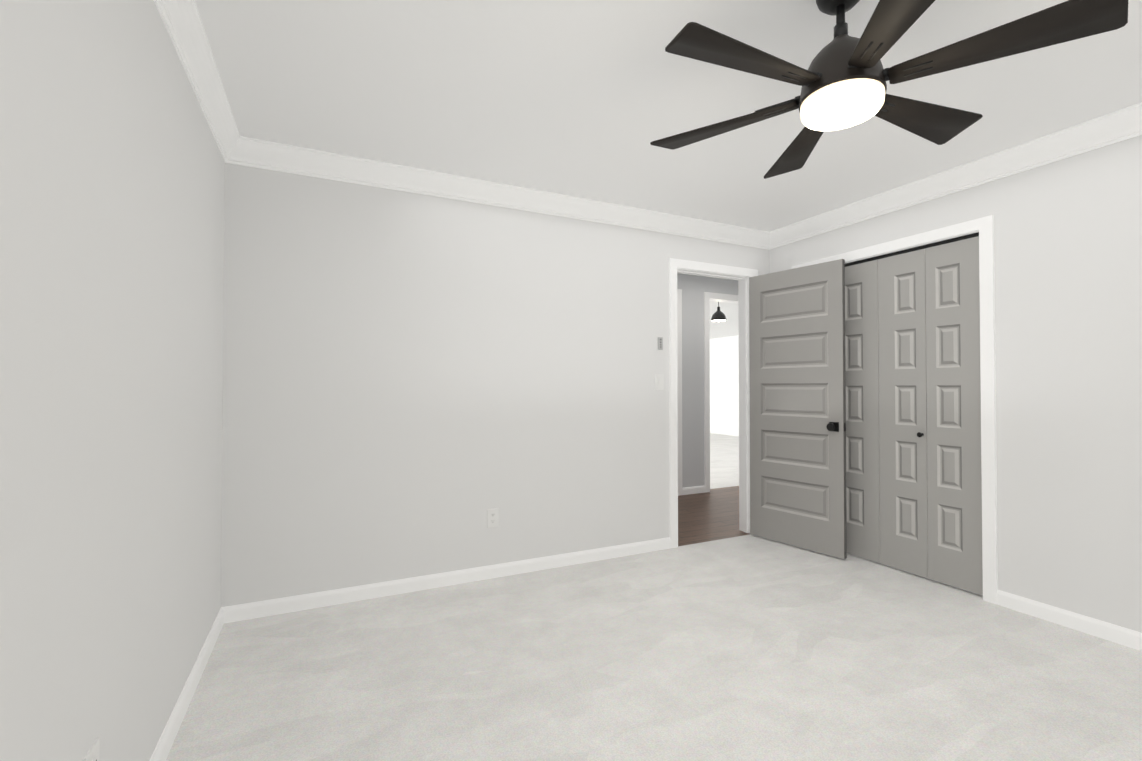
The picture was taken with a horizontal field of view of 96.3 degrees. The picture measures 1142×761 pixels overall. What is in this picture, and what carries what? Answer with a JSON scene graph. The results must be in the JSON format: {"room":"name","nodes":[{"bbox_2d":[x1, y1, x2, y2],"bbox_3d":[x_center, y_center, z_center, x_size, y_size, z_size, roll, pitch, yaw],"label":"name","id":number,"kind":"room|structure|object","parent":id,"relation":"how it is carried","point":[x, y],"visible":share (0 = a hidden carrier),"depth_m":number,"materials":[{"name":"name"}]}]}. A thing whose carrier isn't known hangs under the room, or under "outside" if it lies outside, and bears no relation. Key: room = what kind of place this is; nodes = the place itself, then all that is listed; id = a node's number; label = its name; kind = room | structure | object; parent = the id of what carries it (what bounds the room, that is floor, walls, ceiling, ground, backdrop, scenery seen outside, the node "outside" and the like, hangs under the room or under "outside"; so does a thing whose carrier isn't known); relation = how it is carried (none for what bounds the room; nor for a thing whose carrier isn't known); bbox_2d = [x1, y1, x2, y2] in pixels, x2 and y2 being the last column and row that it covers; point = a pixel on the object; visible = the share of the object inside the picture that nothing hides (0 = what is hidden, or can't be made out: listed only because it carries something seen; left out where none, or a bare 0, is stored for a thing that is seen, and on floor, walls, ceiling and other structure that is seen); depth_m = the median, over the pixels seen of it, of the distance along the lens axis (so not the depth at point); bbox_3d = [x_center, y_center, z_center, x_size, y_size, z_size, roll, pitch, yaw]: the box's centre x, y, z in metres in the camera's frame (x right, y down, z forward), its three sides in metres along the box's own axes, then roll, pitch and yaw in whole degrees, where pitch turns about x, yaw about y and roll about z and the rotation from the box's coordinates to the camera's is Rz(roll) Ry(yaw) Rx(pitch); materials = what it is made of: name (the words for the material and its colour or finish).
{"room":"empty bedroom","nodes":[
{"label":"empty bedroom","id":0,"kind":"room"},
{"bbox_2d":[0,0,224,760],"bbox_3d":[-0.905,-0.030,0.684,0.120,2.440,4.395,0,-1,-26],"label":"wall","id":1,"kind":"structure","parent":0,"point":[112,186],"depth_m":1.18,"materials":[{"name":"white paint"}]},
{"bbox_2d":[83,738,99,760],"bbox_3d":[-1.053,0.866,1.125,0.008,0.116,0.072,0,-1,-26],"label":"outlet","id":2,"kind":"object","parent":1,"relation":"attached to","point":[92,754],"visible":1,"depth_m":1.13,"materials":[{"name":"white"}]},
{"bbox_2d":[149,606,228,760],"bbox_3d":[-0.845,1.151,0.697,0.014,0.078,4.155,0,-1,-26],"label":"baseboard","id":3,"kind":"structure","parent":1,"relation":"attached to","point":[163,747],"depth_m":1.89,"materials":[{"name":"white wood"}]},
{"bbox_2d":[154,0,241,164],"bbox_3d":[-0.818,-1.189,0.741,0.072,0.120,4.155,0,-1,-26],"label":"crown molding","id":4,"kind":"structure","parent":1,"relation":"attached to","point":[182,21],"depth_m":1.93,"materials":[{"name":"white wood"}]},
{"bbox_2d":[221,163,768,606],"bbox_3d":[1.190,0.015,4.071,6.600,2.440,0.120,0,-1,-26],"label":"wall","id":5,"kind":"structure","parent":0,"point":[415,385],"depth_m":3.02,"materials":[{"name":"white paint"}]},
{"bbox_2d":[229,537,670,622],"bbox_3d":[-0.498,1.184,3.164,2.726,0.078,0.014,0,-1,-26],"label":"baseboard","id":6,"kind":"structure","parent":5,"relation":"attached to","point":[246,611],"depth_m":3.00,"materials":[{"name":"white wood"}]},
{"bbox_2d":[487,508,497,527],"bbox_3d":[-0.486,0.854,3.178,0.072,0.116,0.008,0,-1,-26],"label":"outlet","id":7,"kind":"object","parent":5,"relation":"attached to","point":[492,517],"visible":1,"depth_m":3.17,"materials":[{"name":"white plastic"}]},
{"bbox_2d":[242,136,769,248],"bbox_3d":[-0.038,-1.154,3.386,3.600,0.120,0.072,0,-1,-26],"label":"crown molding","id":8,"kind":"structure","parent":5,"relation":"attached to","point":[256,153],"depth_m":3.12,"materials":[{"name":"white wood"}]},
{"bbox_2d":[657,336,662,350],"bbox_3d":[0.651,-0.269,3.737,0.042,0.104,0.018,0,-1,-26],"label":"remote","id":9,"kind":"object","parent":5,"relation":"attached to","point":[659,343],"visible":1,"depth_m":3.73,"materials":[{"name":"white plastic"}]},
{"bbox_2d":[669,258,757,547],"bbox_3d":[1.093,0.166,4.022,0.873,2.136,0.152,0,-1,-26],"label":"door frame","id":10,"kind":"structure","parent":5,"relation":"attached to","point":[739,274],"depth_m":4.03,"materials":[{"name":"white wood"}]},
{"bbox_2d":[749,259,846,558],"bbox_3d":[1.653,0.196,3.801,0.161,2.048,0.746,1,-1,-36],"label":"entry door","id":11,"kind":"structure","parent":10,"relation":"attached to","point":[797,368],"depth_m":3.75,"materials":[{"name":"grey wood"}]},
{"bbox_2d":[166,534,1141,760],"bbox_3d":[0.874,1.230,1.461,4.014,0.060,4.275,0,-1,-26],"label":"floor carpet","id":12,"kind":"object","parent":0,"point":[749,647],"visible":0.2,"depth_m":2.11,"materials":[{"name":"white carpet"}]},
{"bbox_2d":[195,0,1141,231],"bbox_3d":[0.848,-1.278,1.548,4.014,0.080,4.395,0,-1,-26],"label":"ceiling","id":13,"kind":"structure","parent":0,"point":[590,99],"depth_m":2.19,"materials":[{"name":"white paint"}]},
{"bbox_2d":[650,0,1127,178],"bbox_3d":[0.850,-1.031,1.611,1.272,0.413,1.146,0,-1,-26],"label":"ceiling fan","id":14,"kind":"object","parent":13,"relation":"hanging from","point":[843,78],"visible":1,"depth_m":1.49,"materials":[{"name":"black metal"}]},
{"bbox_2d":[677,273,737,487],"bbox_3d":[1.277,0.037,5.728,5.240,2.440,0.120,0,-1,-26],"label":"wall","id":15,"kind":"structure","parent":0,"point":[694,288],"depth_m":5.68,"materials":[{"name":"white paint"}]},
{"bbox_2d":[677,289,737,495],"bbox_3d":[1.567,0.120,5.127,5.000,2.258,1.455,0,-1,-26],"label":"door frame","id":16,"kind":"structure","parent":15,"relation":"attached to","point":[716,297],"depth_m":5.76,"materials":[{"name":"white wood"}]},
{"bbox_2d":[709,301,738,338],"bbox_3d":[2.241,-1.166,10.010,5.590,0.080,6.720,0,-1,-26],"label":"ceiling","id":17,"kind":"structure","parent":0,"point":[729,326],"depth_m":9.94,"materials":[{"name":"white paint"}]},
{"bbox_2d":[711,302,725,321],"bbox_3d":[1.971,-0.976,6.833,0.200,0.385,0.200,0,-1,-26],"label":"light","id":18,"kind":"object","parent":17,"relation":"hanging from","point":[718,315],"visible":0.88,"depth_m":6.78,"materials":[{"name":"black metal"}]},
{"bbox_2d":[710,335,738,435],"bbox_3d":[4.703,0.109,11.184,0.120,2.440,6.720,0,-1,-26],"label":"wall","id":19,"kind":"structure","parent":0,"point":[724,385],"depth_m":12.80,"materials":[{"name":"white paint"}]},
{"bbox_2d":[769,135,1141,632],"bbox_3d":[2.627,-0.008,2.325,0.120,2.440,4.275,0,-1,-26],"label":"wall","id":20,"kind":"structure","parent":0,"point":[1068,288],"depth_m":2.54,"materials":[{"name":"white paint"}]},
{"bbox_2d":[792,215,997,603],"bbox_3d":[2.084,0.163,3.428,0.136,2.128,1.338,0,-1,-26],"label":"door frame","id":21,"kind":"structure","parent":20,"relation":"attached to","point":[983,227],"depth_m":2.83,"materials":[{"name":"white wood"}]},
{"bbox_2d":[845,232,982,595],"bbox_3d":[2.051,0.190,3.412,0.069,2.048,1.202,0,-1,-26],"label":"bifold closet door","id":22,"kind":"structure","parent":20,"relation":"in","point":[913,425],"depth_m":3.19,"materials":[{"name":"grey wood"}]},
{"bbox_2d":[762,102,1141,249],"bbox_3d":[2.514,-1.168,2.353,0.072,0.120,4.155,0,-1,-26],"label":"crown molding","id":23,"kind":"structure","parent":20,"relation":"attached to","point":[1125,123],"depth_m":2.83,"materials":[{"name":"white wood"}]},
{"bbox_2d":[997,590,1141,650],"bbox_3d":[2.877,1.164,1.638,0.014,0.078,2.550,0,-1,-26],"label":"baseboard","id":24,"kind":"structure","parent":20,"relation":"attached to","point":[1127,637],"depth_m":2.50,"materials":[{"name":"white wood"}]},
{"label":"outside","id":25,"kind":"structure","parent":0,"visible":0},
{"bbox_2d":[678,486,748,545],"bbox_3d":[1.593,1.278,5.057,5.000,0.060,1.575,0,-1,-26],"label":"floor","id":26,"kind":"structure","parent":25,"point":[712,515],"depth_m":4.68,"materials":[{"name":"brown wood"}]},
{"bbox_2d":[710,433,738,488],"bbox_3d":[2.267,1.343,9.923,5.350,0.060,6.600,0,-1,-26],"label":"floor carpet","id":27,"kind":"object","parent":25,"point":[724,460],"depth_m":8.25,"materials":[{"name":"white carpet"}]}
]}

